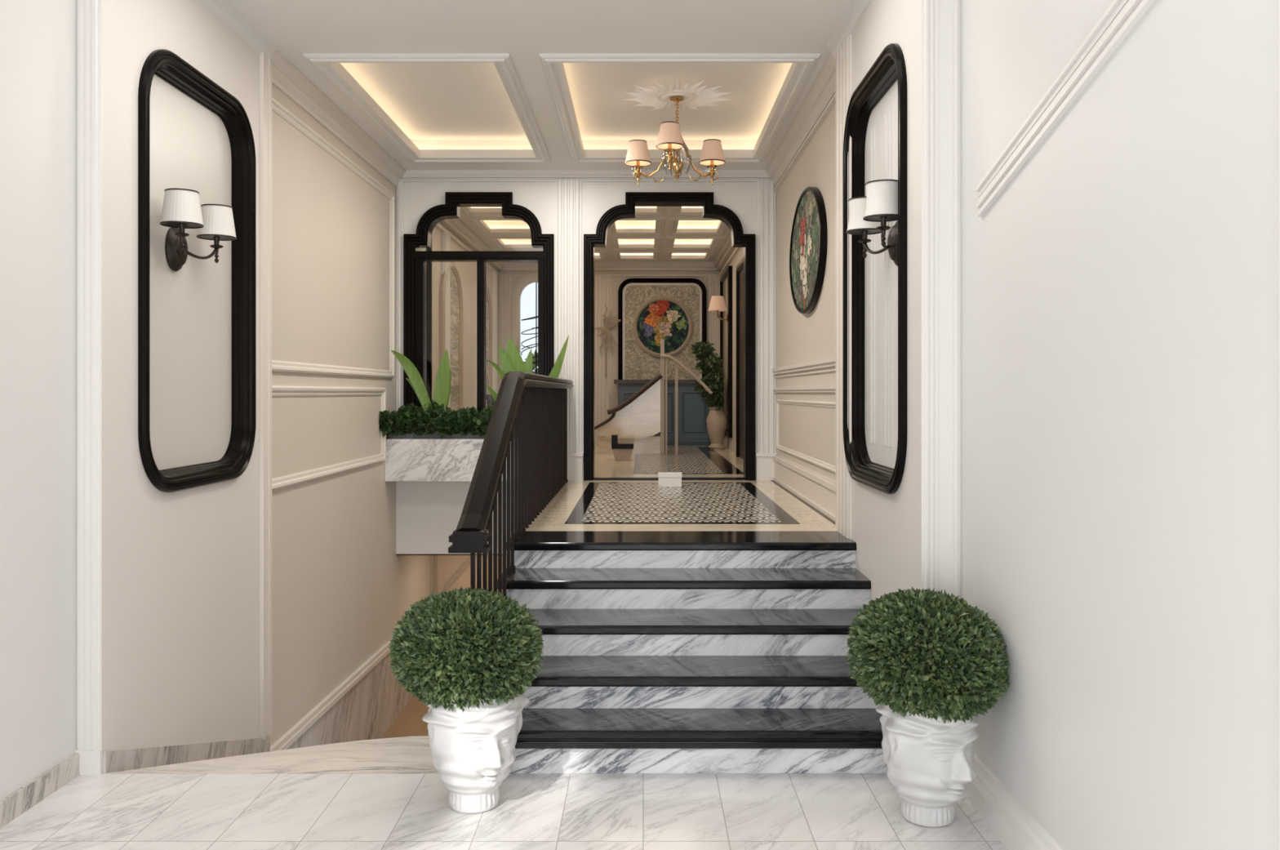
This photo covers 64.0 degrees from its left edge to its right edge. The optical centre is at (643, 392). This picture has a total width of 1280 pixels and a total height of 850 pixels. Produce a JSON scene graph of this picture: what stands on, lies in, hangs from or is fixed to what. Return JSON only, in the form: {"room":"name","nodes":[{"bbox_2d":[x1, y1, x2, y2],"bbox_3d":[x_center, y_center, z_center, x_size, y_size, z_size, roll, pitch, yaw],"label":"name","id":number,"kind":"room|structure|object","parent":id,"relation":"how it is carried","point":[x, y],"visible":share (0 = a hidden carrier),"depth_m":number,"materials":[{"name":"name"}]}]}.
{"room":"entrance hall","nodes":[
{"label":"entrance hall","id":0,"kind":"room"},
{"bbox_2d":[0,0,76,800],"bbox_3d":[-2.390,-0.210,1.300,0.140,3.660,5.800,0,0,0],"label":"wall","id":1,"kind":"structure","parent":0,"point":[38,37],"depth_m":3.92,"materials":[{"name":"paint"}]},
{"bbox_2d":[0,753,79,828],"bbox_3d":[-2.311,1.516,1.291,0.018,0.089,5.782,0,0,0],"label":"baseboard","id":2,"kind":"structure","parent":1,"relation":"attached to","point":[28,795],"depth_m":3.90,"materials":[{"name":"stone"}]},
{"bbox_2d":[75,0,102,774],"bbox_3d":[-2.319,-0.240,4.191,0.202,3.600,0.018,0,0,0],"label":"trim","id":3,"kind":"structure","parent":1,"relation":"attached to","point":[89,12],"depth_m":4.19,"materials":[{"name":"paint"}]},
{"bbox_2d":[102,0,267,751],"bbox_3d":[-2.300,0.460,5.125,0.160,5.000,1.850,0,0,0],"label":"wall","id":4,"kind":"structure","parent":0,"point":[180,569],"depth_m":4.67,"materials":[{"name":"paint"}]},
{"bbox_2d":[137,48,256,492],"bbox_3d":[-2.246,-0.565,5.150,0.116,2.060,1.300,0,0,0],"label":"wall mirror","id":5,"kind":"object","parent":4,"relation":"attached to","point":[197,322],"visible":0.95,"depth_m":5.20,"materials":[{"name":"black paint"}]},
{"bbox_2d":[160,187,236,271],"bbox_3d":[-2.180,-0.768,4.995,0.224,0.354,0.578,0,0,0],"label":"wall sconce","id":6,"kind":"object","parent":5,"relation":"attached to","point":[182,209],"visible":1,"depth_m":4.92,"materials":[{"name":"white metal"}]},
{"bbox_2d":[198,0,277,58],"bbox_3d":[-2.190,-2.000,5.125,0.060,0.080,1.850,0,0,0],"label":"trim","id":7,"kind":"structure","parent":4,"relation":"attached to","point":[224,10],"depth_m":5.57,"materials":[{"name":"paint"}]},
{"bbox_2d":[259,51,271,739],"bbox_3d":[-2.209,-0.015,6.000,0.022,4.050,0.140,0,0,0],"label":"trim","id":8,"kind":"structure","parent":4,"relation":"attached to","point":[265,64],"depth_m":5.95,"materials":[{"name":"paint"}]},
{"bbox_2d":[267,84,497,746],"bbox_3d":[-2.330,0.460,11.025,0.120,5.000,9.950,0,0,0],"label":"wall","id":9,"kind":"structure","parent":0,"point":[340,587],"depth_m":7.46,"materials":[{"name":"paint"}]},
{"bbox_2d":[102,652,413,773],"bbox_3d":[-2.237,2.215,7.575,0.065,1.490,6.750,0,0,0],"label":"baseboard","id":10,"kind":"structure","parent":9,"relation":"attached to","point":[366,711],"depth_m":7.48,"materials":[{"name":"stone"}]},
{"bbox_2d":[271,385,386,490],"bbox_3d":[-2.254,0.273,7.525,0.031,0.635,2.810,0,0,0],"label":"trim","id":11,"kind":"structure","parent":9,"relation":"attached to","point":[277,390],"depth_m":7.31,"materials":[{"name":"paint"}]},
{"bbox_2d":[270,637,392,751],"bbox_3d":[-2.255,2.203,8.510,0.030,0.105,4.880,0,0,0],"label":"trim","id":12,"kind":"structure","parent":9,"relation":"attached to","point":[295,728],"depth_m":7.25,"materials":[{"name":"paint"}]},
{"bbox_2d":[271,96,395,377],"bbox_3d":[-2.254,-0.966,7.680,0.031,1.661,3.120,0,0,0],"label":"trim","id":13,"kind":"structure","parent":9,"relation":"attached to","point":[280,109],"depth_m":7.78,"materials":[{"name":"paint"}]},
{"bbox_2d":[271,48,405,186],"bbox_3d":[-2.220,-1.965,7.735,0.100,0.150,3.350,0,0,0],"label":"trim","id":14,"kind":"structure","parent":9,"relation":"attached to","point":[286,77],"depth_m":7.25,"materials":[{"name":"paint"}]},
{"bbox_2d":[440,231,449,408],"bbox_3d":[-2.245,-0.510,11.660,0.050,2.620,0.320,0,0,0],"label":"trim","id":15,"kind":"structure","parent":9,"relation":"attached to","point":[445,236],"depth_m":11.58,"materials":[{"name":"paint"}]},
{"bbox_2d":[439,262,462,419],"bbox_3d":[-2.240,-0.615,12.000,0.060,1.850,1.240,0,0,0],"label":"relief panel","id":16,"kind":"object","parent":9,"relation":"attached to","point":[455,288],"visible":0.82,"depth_m":12.20,"materials":[{"name":"stone"}]},
{"bbox_2d":[475,262,476,409],"bbox_3d":[-2.245,-0.510,14.060,0.050,2.620,0.320,0,0,0],"label":"trim","id":17,"kind":"structure","parent":9,"relation":"attached to","point":[476,262],"depth_m":13.90,"materials":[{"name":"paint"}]},
{"bbox_2d":[486,285,492,407],"bbox_3d":[-2.240,-0.615,14.550,0.060,1.850,1.000,0,0,0],"label":"relief panel","id":18,"kind":"object","parent":9,"relation":"attached to","point":[489,309],"visible":0.37,"depth_m":14.90,"materials":[{"name":"stone"}]},
{"bbox_2d":[491,271,497,393],"bbox_3d":[-2.245,-0.510,15.460,0.050,2.620,0.320,0,0,0],"label":"trim","id":19,"kind":"structure","parent":9,"relation":"attached to","point":[494,274],"depth_m":15.34,"materials":[{"name":"paint"}]},
{"bbox_2d":[435,217,740,276],"bbox_3d":[-0.525,-1.930,12.785,3.490,0.220,6.430,0,0,0],"label":"trim","id":20,"kind":"structure","parent":9,"relation":"attached to","point":[726,253],"depth_m":15.88,"materials":[{"name":"paint"}]},
{"bbox_2d":[380,695,429,738],"bbox_3d":[-1.480,2.990,9.000,1.580,0.060,4.000,0,0,0],"label":"floor","id":21,"kind":"structure","parent":0,"point":[409,722],"depth_m":9.19,"materials":[{"name":"brown wood"}]},
{"bbox_2d":[340,62,532,149],"bbox_3d":[-1.425,-2.155,7.550,1.270,0.130,2.820,0,0,0],"label":"ceiling","id":22,"kind":"structure","parent":0,"point":[437,105],"depth_m":7.79,"materials":[{"name":"paint"}]},
{"bbox_2d":[437,555,511,594],"bbox_3d":[-1.435,2.230,11.050,1.670,1.460,0.100,0,0,0],"label":"wall","id":23,"kind":"structure","parent":0,"point":[448,566],"depth_m":11.00,"materials":[{"name":"paint"}]},
{"bbox_2d":[430,555,437,595],"bbox_3d":[-1.800,2.230,10.950,0.940,1.460,0.100,0,0,0],"label":"trim","id":24,"kind":"structure","parent":23,"relation":"attached to","point":[433,558],"depth_m":10.93,"materials":[{"name":"paint"}]},
{"bbox_2d":[444,555,476,591],"bbox_3d":[-1.956,1.905,10.985,0.337,0.467,0.030,0,0,0],"label":"trim","id":25,"kind":"structure","parent":23,"relation":"attached to","point":[467,562],"depth_m":10.97,"materials":[{"name":"paint"}]},
{"bbox_2d":[0,735,1007,849],"bbox_3d":[-0.510,1.590,1.537,3.620,0.060,6.274,0,0,0],"label":"floor","id":26,"kind":"structure","parent":0,"point":[104,811],"depth_m":3.82,"materials":[{"name":"white stone"}]},
{"bbox_2d":[388,585,544,813],"bbox_3d":[-0.668,1.149,3.874,0.591,0.823,0.587,0,0,0],"label":"boxwood","id":27,"kind":"object","parent":26,"relation":"on","point":[470,656],"visible":1,"depth_m":3.72,"materials":[{"name":"green plant"}]},
{"bbox_2d":[422,688,528,813],"bbox_3d":[-0.635,1.302,3.881,0.388,0.515,0.370,0,0,0],"label":"planter","id":28,"kind":"object","parent":26,"relation":"on","point":[473,748],"depth_m":3.74,"materials":[{"name":"white ceramic"}]},
{"bbox_2d":[497,531,887,773],"bbox_3d":[0.201,1.181,5.039,1.878,0.761,1.782,0,0,0],"label":"staircase","id":29,"kind":"structure","parent":26,"relation":"on","point":[664,651],"depth_m":4.77,"materials":[{"name":"stone"}]},
{"bbox_2d":[448,371,573,596],"bbox_3d":[-0.695,0.627,6.695,0.156,1.490,5.270,0,0,0],"label":"stair railing","id":30,"kind":"object","parent":29,"relation":"on","point":[530,411],"visible":0.88,"depth_m":5.43,"materials":[{"name":"black paint"}]},
{"bbox_2d":[845,586,1009,826],"bbox_3d":[1.018,1.137,3.761,0.556,0.847,0.588,0,0,0],"label":"boxwood","id":31,"kind":"object","parent":26,"relation":"on","point":[932,661],"visible":1,"depth_m":3.60,"materials":[{"name":"green plant"}]},
{"bbox_2d":[875,691,979,826],"bbox_3d":[1.043,1.302,3.762,0.365,0.515,0.368,0,0,18],"label":"planter","id":32,"kind":"object","parent":26,"relation":"on","point":[928,757],"depth_m":3.62,"materials":[{"name":"white ceramic"}]},
{"bbox_2d":[483,220,529,227],"bbox_3d":[-1.285,-2.145,12.500,1.550,0.110,1.220,0,0,0],"label":"ceiling","id":33,"kind":"structure","parent":0,"point":[491,224],"depth_m":13.10,"materials":[{"name":"paint"}]},
{"bbox_2d":[500,239,531,243],"bbox_3d":[-1.285,-2.145,13.900,1.550,0.110,1.120,0,0,0],"label":"ceiling","id":34,"kind":"structure","parent":0,"point":[504,241],"depth_m":14.45,"materials":[{"name":"paint"}]},
{"bbox_2d":[227,0,850,261],"bbox_3d":[-0.510,-2.065,7.250,3.900,0.050,17.700,0,0,0],"label":"ceiling","id":35,"kind":"structure","parent":0,"point":[524,30],"depth_m":5.80,"materials":[{"name":"paint"}]},
{"bbox_2d":[302,53,551,162],"bbox_3d":[-1.425,-2.052,7.550,1.240,0.096,2.790,0,0,0],"label":"trim","id":36,"kind":"structure","parent":35,"relation":"attached to","point":[329,65],"depth_m":7.13,"materials":[{"name":"paint"}]},
{"bbox_2d":[460,206,502,214],"bbox_3d":[-1.285,-2.047,10.775,1.520,0.058,1.740,0,0,0],"label":"trim","id":37,"kind":"structure","parent":35,"relation":"attached to","point":[464,210],"depth_m":11.53,"materials":[{"name":"paint"}]},
{"bbox_2d":[466,217,530,234],"bbox_3d":[-1.285,-2.047,12.500,1.520,0.058,1.190,0,0,0],"label":"trim","id":38,"kind":"structure","parent":35,"relation":"attached to","point":[478,222],"depth_m":12.68,"materials":[{"name":"paint"}]},
{"bbox_2d":[489,227,529,228],"bbox_3d":[-1.285,-2.096,12.500,1.470,0.012,1.140,0,0,0],"label":"led strip","id":39,"kind":"object","parent":35,"relation":"attached to","point":[490,228],"visible":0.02,"depth_m":13.05,"materials":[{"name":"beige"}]},
{"bbox_2d":[486,236,605,248],"bbox_3d":[-1.285,-2.047,13.900,1.520,0.058,1.090,0,0,0],"label":"trim","id":40,"kind":"structure","parent":35,"relation":"attached to","point":[496,241],"depth_m":14.08,"materials":[{"name":"paint"}]},
{"bbox_2d":[594,250,608,259],"bbox_3d":[-1.285,-2.047,15.150,1.520,0.058,0.890,0,0,0],"label":"trim","id":41,"kind":"structure","parent":35,"relation":"attached to","point":[603,254],"depth_m":15.17,"materials":[{"name":"paint"}]},
{"bbox_2d":[608,236,663,248],"bbox_3d":[-0.095,-2.047,13.900,0.720,0.058,1.090,0,0,0],"label":"trim","id":42,"kind":"structure","parent":35,"relation":"attached to","point":[658,241],"depth_m":13.94,"materials":[{"name":"paint"}]},
{"bbox_2d":[607,217,666,234],"bbox_3d":[-0.095,-2.047,12.500,0.720,0.058,1.190,0,0,0],"label":"trim","id":43,"kind":"structure","parent":35,"relation":"attached to","point":[660,221],"depth_m":12.75,"materials":[{"name":"paint"}]},
{"bbox_2d":[611,250,662,259],"bbox_3d":[-0.095,-2.047,15.150,0.720,0.058,0.890,0,0,0],"label":"trim","id":44,"kind":"structure","parent":35,"relation":"attached to","point":[615,254],"depth_m":15.19,"materials":[{"name":"paint"}]},
{"bbox_2d":[635,206,667,214],"bbox_3d":[-0.095,-2.047,10.775,0.720,0.058,1.740,0,0,0],"label":"trim","id":45,"kind":"structure","parent":35,"relation":"attached to","point":[659,210],"depth_m":11.53,"materials":[{"name":"paint"}]},
{"bbox_2d":[539,53,820,162],"bbox_3d":[0.220,-2.052,7.550,1.690,0.096,2.790,0,0,0],"label":"trim","id":46,"kind":"structure","parent":35,"relation":"attached to","point":[802,65],"depth_m":6.85,"materials":[{"name":"paint"}]},
{"bbox_2d":[670,206,702,214],"bbox_3d":[0.675,-2.047,10.775,0.740,0.058,1.740,0,0,0],"label":"trim","id":47,"kind":"structure","parent":35,"relation":"attached to","point":[674,210],"depth_m":11.53,"materials":[{"name":"paint"}]},
{"bbox_2d":[662,250,715,259],"bbox_3d":[0.675,-2.047,15.150,0.740,0.058,0.890,0,0,0],"label":"trim","id":48,"kind":"structure","parent":35,"relation":"attached to","point":[709,255],"depth_m":15.23,"materials":[{"name":"paint"}]},
{"bbox_2d":[664,236,723,248],"bbox_3d":[0.675,-2.047,13.900,0.740,0.058,1.090,0,0,0],"label":"trim","id":49,"kind":"structure","parent":35,"relation":"attached to","point":[669,244],"depth_m":13.96,"materials":[{"name":"paint"}]},
{"bbox_2d":[666,217,728,234],"bbox_3d":[0.675,-2.047,12.500,0.740,0.058,1.190,0,0,0],"label":"trim","id":50,"kind":"structure","parent":35,"relation":"attached to","point":[722,228],"depth_m":12.69,"materials":[{"name":"paint"}]},
{"bbox_2d":[395,177,776,555],"bbox_3d":[-0.525,-0.275,9.490,3.730,3.530,0.160,0,0,0],"label":"wall","id":51,"kind":"structure","parent":0,"point":[428,513],"depth_m":9.41,"materials":[{"name":"paint"}]},
{"bbox_2d":[396,178,404,431],"bbox_3d":[-2.232,-0.800,9.395,0.065,2.320,0.030,0,0,0],"label":"trim","id":52,"kind":"structure","parent":51,"relation":"attached to","point":[400,188],"depth_m":9.39,"materials":[{"name":"paint"}]},
{"bbox_2d":[385,431,511,480],"bbox_3d":[-1.486,0.560,9.204,1.563,0.431,0.409,0,0,0],"label":"planter","id":53,"kind":"object","parent":51,"relation":"attached to","point":[428,457],"visible":0.46,"depth_m":9.00,"materials":[{"name":"grey stone"}]},
{"bbox_2d":[391,349,451,417],"bbox_3d":[-1.970,-0.073,9.094,0.526,0.639,0.104,0,0,-14],"label":"leaf plant","id":54,"kind":"object","parent":53,"relation":"in","point":[442,389],"visible":0.87,"depth_m":9.10,"materials":[{"name":"green plant"}]},
{"bbox_2d":[379,399,495,438],"bbox_3d":[-1.505,0.222,9.052,1.522,0.364,0.566,0,0,0],"label":"ivy hedge","id":55,"kind":"object","parent":53,"relation":"in","point":[406,419],"visible":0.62,"depth_m":9.03,"materials":[{"name":"green plant"}]},
{"bbox_2d":[486,335,568,400],"bbox_3d":[-1.013,-0.132,9.100,0.731,0.754,0.300,0,0,0],"label":"leaf plant","id":56,"kind":"object","parent":53,"relation":"in","point":[511,360],"visible":0.44,"depth_m":9.07,"materials":[{"name":"green plant"}]},
{"bbox_2d":[403,182,552,184],"bbox_3d":[-1.520,-1.923,9.404,1.380,0.015,0.012,0,0,0],"label":"trim","id":57,"kind":"structure","parent":51,"relation":"attached to","point":[403,183],"depth_m":9.40,"materials":[{"name":"paint"}]},
{"bbox_2d":[404,191,554,426],"bbox_3d":[-1.502,-0.637,9.444,1.370,2.395,0.212,0,0,0],"label":"window","id":58,"kind":"structure","parent":51,"relation":"in","point":[415,260],"depth_m":9.38,"materials":[{"name":"black paint"}]},
{"bbox_2d":[555,178,583,479],"bbox_3d":[-0.685,-0.580,9.387,0.271,2.760,0.045,0,0,0],"label":"trim","id":59,"kind":"structure","parent":51,"relation":"attached to","point":[568,194],"depth_m":9.39,"materials":[{"name":"paint"}]},
{"bbox_2d":[401,169,769,182],"bbox_3d":[-0.525,-1.990,9.387,3.490,0.100,0.045,0,0,0],"label":"trim","id":60,"kind":"structure","parent":51,"relation":"attached to","point":[409,173],"depth_m":9.38,"materials":[{"name":"paint"}]},
{"bbox_2d":[583,191,755,480],"bbox_3d":[0.241,-0.517,9.467,1.570,2.635,0.246,0,0,0],"label":"door","id":61,"kind":"structure","parent":51,"relation":"in","point":[633,199],"depth_m":9.38,"materials":[{"name":"black paint"}]},
{"bbox_2d":[583,182,755,184],"bbox_3d":[0.245,-1.923,9.404,1.580,0.015,0.012,0,0,0],"label":"trim","id":62,"kind":"structure","parent":51,"relation":"attached to","point":[584,183],"depth_m":9.40,"materials":[{"name":"paint"}]},
{"bbox_2d":[755,178,776,479],"bbox_3d":[1.132,-0.580,9.387,0.201,2.760,0.045,0,0,0],"label":"trim","id":63,"kind":"structure","parent":51,"relation":"attached to","point":[766,197],"depth_m":9.38,"materials":[{"name":"paint"}]},
{"bbox_2d":[497,271,720,408],"bbox_3d":[-0.525,-0.620,16.060,3.690,2.840,0.120,0,0,0],"label":"wall","id":64,"kind":"structure","parent":0,"point":[616,282],"depth_m":16.00,"materials":[{"name":"paint"}]},
{"bbox_2d":[499,275,511,386],"bbox_3d":[-2.150,-0.520,15.980,0.200,2.640,0.040,0,0,0],"label":"trim","id":65,"kind":"structure","parent":64,"relation":"attached to","point":[504,281],"depth_m":15.97,"materials":[{"name":"paint"}]},
{"bbox_2d":[511,273,537,373],"bbox_3d":[-1.675,-0.575,16.035,0.770,2.591,0.170,0,0,0],"label":"window","id":66,"kind":"structure","parent":64,"relation":"in","point":[524,282],"depth_m":15.98,"materials":[{"name":"paint"}]},
{"bbox_2d":[520,281,537,373],"bbox_3d":[-1.675,-0.556,16.050,0.494,2.367,0.020,0,0,0],"label":"grille","id":67,"kind":"object","parent":66,"relation":"attached to","point":[526,284],"depth_m":16.04,"materials":[{"name":"black paint"}]},
{"bbox_2d":[594,275,611,444],"bbox_3d":[-0.640,-0.520,15.980,0.300,2.640,0.040,0,0,0],"label":"trim","id":68,"kind":"structure","parent":64,"relation":"attached to","point":[602,284],"depth_m":15.97,"materials":[{"name":"paint"}]},
{"bbox_2d":[594,303,620,377],"bbox_3d":[-0.560,-0.811,15.903,0.430,1.142,0.082,0,0,0],"label":"ornament","id":69,"kind":"object","parent":64,"relation":"attached to","point":[607,326],"visible":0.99,"depth_m":15.88,"materials":[{"name":"stone"}]},
{"bbox_2d":[617,278,706,379],"bbox_3d":[0.297,-0.562,15.960,1.375,2.445,0.080,0,0,0],"label":"decorative wall panel","id":70,"kind":"object","parent":64,"relation":"attached to","point":[651,310],"visible":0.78,"depth_m":15.97,"materials":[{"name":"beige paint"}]},
{"bbox_2d":[708,275,719,444],"bbox_3d":[1.110,-0.520,15.980,0.200,2.640,0.040,0,0,0],"label":"trim","id":71,"kind":"structure","parent":64,"relation":"attached to","point":[713,281],"depth_m":15.97,"materials":[{"name":"paint"}]},
{"bbox_2d":[395,444,836,555],"bbox_3d":[-0.375,1.144,10.965,3.790,0.692,10.070,0,0,0],"label":"floor","id":72,"kind":"structure","parent":0,"point":[611,502],"depth_m":7.51,"materials":[{"name":"tile"}]},
{"bbox_2d":[486,394,494,408],"bbox_3d":[-1.435,0.410,12.600,0.970,0.780,0.400,0,0,0],"label":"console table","id":73,"kind":"object","parent":72,"relation":"on","point":[490,398],"visible":0.16,"depth_m":12.43,"materials":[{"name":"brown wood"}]},
{"bbox_2d":[611,434,633,460],"bbox_3d":[-0.244,0.650,12.200,0.260,0.300,0.240,0,0,0],"label":"pedestal","id":74,"kind":"object","parent":72,"relation":"on","point":[621,451],"visible":1,"depth_m":12.10,"materials":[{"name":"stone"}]},
{"bbox_2d":[594,338,712,453],"bbox_3d":[0.127,0.048,13.607,1.562,1.504,0.585,0,0,0],"label":"balustrade","id":75,"kind":"object","parent":72,"relation":"on","point":[637,419],"visible":0.97,"depth_m":13.40,"materials":[{"name":"beige stone"}]},
{"bbox_2d":[613,379,710,445],"bbox_3d":[0.320,0.300,15.645,1.520,1.000,0.530,0,0,0],"label":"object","id":76,"kind":"object","parent":72,"relation":"on","point":[692,412],"visible":0.46,"depth_m":15.43,"materials":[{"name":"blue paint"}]},
{"bbox_2d":[657,471,681,486],"bbox_3d":[0.228,0.740,8.750,0.202,0.115,0.106,0,0,0],"label":"box","id":77,"kind":"object","parent":72,"relation":"on","point":[664,478],"visible":1,"depth_m":8.70,"materials":[{"name":"white"}]},
{"bbox_2d":[690,339,727,449],"bbox_3d":[0.934,0.023,14.587,0.531,1.554,0.554,0,0,0],"label":"plant","id":78,"kind":"object","parent":72,"relation":"on","point":[717,420],"visible":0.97,"depth_m":14.51,"materials":[{"name":"green plant"}]},
{"bbox_2d":[620,253,705,254],"bbox_3d":[0.295,-2.145,15.150,1.530,0.110,0.920,0,0,0],"label":"ceiling","id":79,"kind":"structure","parent":0,"point":[672,253],"depth_m":15.60,"materials":[{"name":"paint"}]},
{"bbox_2d":[617,239,711,243],"bbox_3d":[0.295,-2.145,13.900,1.530,0.110,1.120,0,0,0],"label":"ceiling","id":80,"kind":"structure","parent":0,"point":[677,241],"depth_m":14.45,"materials":[{"name":"paint"}]},
{"bbox_2d":[615,220,719,227],"bbox_3d":[0.295,-2.145,12.500,1.530,0.110,1.220,0,0,0],"label":"ceiling","id":81,"kind":"structure","parent":0,"point":[682,224],"depth_m":13.10,"materials":[{"name":"paint"}]},
{"bbox_2d":[563,62,792,149],"bbox_3d":[0.220,-2.155,7.550,1.720,0.130,2.820,0,0,0],"label":"ceiling","id":82,"kind":"structure","parent":0,"point":[606,120],"depth_m":7.79,"materials":[{"name":"paint"}]},
{"bbox_2d":[623,79,731,111],"bbox_3d":[0.252,-2.194,7.620,0.819,0.032,0.840,0,0,0],"label":"ceiling medallion","id":83,"kind":"object","parent":82,"relation":"attached to","point":[655,96],"visible":0.93,"depth_m":7.56,"materials":[{"name":"paint"}]},
{"bbox_2d":[624,96,725,186],"bbox_3d":[0.240,-1.876,7.524,0.759,0.628,0.586,0,0,0],"label":"chandelier","id":84,"kind":"object","parent":83,"relation":"hanging from","point":[670,140],"visible":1,"depth_m":7.62,"materials":[{"name":"beige fabric"}]},
{"bbox_2d":[721,104,835,480],"bbox_3d":[1.280,-0.240,11.010,0.120,3.600,9.980,0,0,0],"label":"wall","id":85,"kind":"structure","parent":0,"point":[808,430],"depth_m":7.71,"materials":[{"name":"paint"}]},
{"bbox_2d":[720,265,732,437],"bbox_3d":[1.190,-0.565,14.750,0.060,2.350,1.500,0,0,0],"label":"wall mirror","id":86,"kind":"object","parent":85,"relation":"attached to","point":[726,280],"visible":0.82,"depth_m":14.05,"materials":[{"name":"black paint"}]},
{"bbox_2d":[707,295,727,321],"bbox_3d":[1.038,-1.165,14.194,0.280,0.350,0.260,0,0,37],"label":"wall sconce","id":87,"kind":"object","parent":86,"relation":"attached to","point":[717,304],"visible":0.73,"depth_m":14.12,"materials":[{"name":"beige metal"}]},
{"bbox_2d":[736,257,743,459],"bbox_3d":[1.190,-0.395,12.300,0.060,2.390,1.100,0,0,0],"label":"door","id":88,"kind":"structure","parent":85,"relation":"in","point":[740,268],"depth_m":12.70,"materials":[{"name":"black paint"}]},
{"bbox_2d":[765,51,835,186],"bbox_3d":[1.170,-1.965,7.735,0.100,0.150,3.350,0,0,0],"label":"trim","id":89,"kind":"structure","parent":85,"relation":"attached to","point":[822,90],"depth_m":7.34,"materials":[{"name":"paint"}]},
{"bbox_2d":[772,453,835,521],"bbox_3d":[1.202,0.680,7.715,0.035,0.240,3.390,0,0,0],"label":"baseboard","id":90,"kind":"structure","parent":85,"relation":"attached to","point":[817,490],"depth_m":7.47,"materials":[{"name":"paint"}]},
{"bbox_2d":[772,356,835,392],"bbox_3d":[1.200,-0.115,7.730,0.040,0.220,3.360,0,0,0],"label":"trim","id":91,"kind":"structure","parent":85,"relation":"attached to","point":[828,362],"depth_m":7.47,"materials":[{"name":"paint"}]},
{"bbox_2d":[773,93,835,192],"bbox_3d":[1.205,-1.857,7.730,0.030,0.035,3.360,0,0,0],"label":"trim","id":92,"kind":"structure","parent":85,"relation":"attached to","point":[832,102],"depth_m":7.48,"materials":[{"name":"paint"}]},
{"bbox_2d":[776,399,835,472],"bbox_3d":[1.210,0.280,7.685,0.021,0.440,3.130,0,0,0],"label":"trim","id":93,"kind":"structure","parent":85,"relation":"attached to","point":[824,404],"depth_m":7.71,"materials":[{"name":"paint"}]},
{"bbox_2d":[789,186,827,313],"bbox_3d":[1.196,-1.035,7.500,0.048,0.904,1.440,0,0,0],"label":"wall art","id":94,"kind":"object","parent":85,"relation":"attached to","point":[809,233],"visible":1,"depth_m":7.37,"materials":[{"name":"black paint"}]},
{"bbox_2d":[851,0,920,599],"bbox_3d":[1.220,-0.210,5.110,0.160,3.660,1.820,0,0,0],"label":"wall","id":95,"kind":"structure","parent":0,"point":[886,528],"depth_m":4.45,"materials":[{"name":"paint"}]},
{"bbox_2d":[835,34,851,539],"bbox_3d":[1.131,-0.620,5.810,0.018,2.840,0.420,0,0,0],"label":"trim","id":96,"kind":"structure","parent":95,"relation":"attached to","point":[843,57],"depth_m":5.83,"materials":[{"name":"paint"}]},
{"bbox_2d":[826,0,871,58],"bbox_3d":[1.110,-2.000,5.110,0.060,0.080,1.820,0,0,0],"label":"trim","id":97,"kind":"structure","parent":95,"relation":"attached to","point":[855,9],"depth_m":5.53,"materials":[{"name":"paint"}]},
{"bbox_2d":[843,43,906,493],"bbox_3d":[1.166,-0.565,5.060,0.116,2.060,1.280,0,0,0],"label":"wall mirror","id":98,"kind":"object","parent":95,"relation":"attached to","point":[876,123],"visible":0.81,"depth_m":5.24,"materials":[{"name":"black paint"}]},
{"bbox_2d":[845,179,897,266],"bbox_3d":[1.102,-0.768,4.805,0.220,0.354,0.570,0,0,0],"label":"wall sconce","id":99,"kind":"object","parent":98,"relation":"attached to","point":[869,214],"visible":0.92,"depth_m":4.65,"materials":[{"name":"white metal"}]},
{"bbox_2d":[920,0,960,599],"bbox_3d":[1.289,-0.240,4.240,0.302,3.600,0.120,0,0,0],"label":"trim","id":100,"kind":"structure","parent":95,"relation":"attached to","point":[940,20],"depth_m":4.19,"materials":[{"name":"paint"}]},
{"bbox_2d":[960,0,1278,849],"bbox_3d":[1.370,-0.210,1.300,0.140,3.660,5.800,0,0,0],"label":"wall","id":101,"kind":"structure","parent":0,"point":[1119,294],"depth_m":2.77,"materials":[{"name":"paint"}]},
{"bbox_2d":[963,753,1062,849],"bbox_3d":[1.272,1.488,1.290,0.055,0.145,5.780,0,0,0],"label":"baseboard","id":102,"kind":"structure","parent":101,"relation":"attached to","point":[1011,823],"depth_m":3.58,"materials":[{"name":"paint"}]},
{"bbox_2d":[975,0,1155,217],"bbox_3d":[1.288,-1.061,2.565,0.024,0.773,2.730,0,0,0],"label":"trim","id":103,"kind":"structure","parent":101,"relation":"attached to","point":[1121,16],"depth_m":3.13,"materials":[{"name":"paint"}]},
{"bbox_2d":[1278,0,1279,849],"bbox_3d":[1.297,-0.310,1.992,0.006,3.460,0.185,0,0,0],"label":"trim","id":104,"kind":"structure","parent":101,"relation":"attached to","point":[1278,0],"depth_m":2.08,"materials":[{"name":"paint"}]},
{"label":"outside","id":105,"kind":"structure","parent":0,"visible":0},
{"bbox_3d":[-1.000,1.610,20.075,10.000,0.100,7.850,0,0,0],"label":"ground","id":106,"kind":"structure","parent":105,"visible":0},
{"bbox_2d":[523,350,537,373],"bbox_3d":[-1.592,0.381,17.413,0.971,2.361,1.033,0,0,-39],"label":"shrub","id":107,"kind":"object","parent":106,"relation":"on","point":[533,354],"visible":0.04,"depth_m":17.19,"materials":[{"name":"green plant"}]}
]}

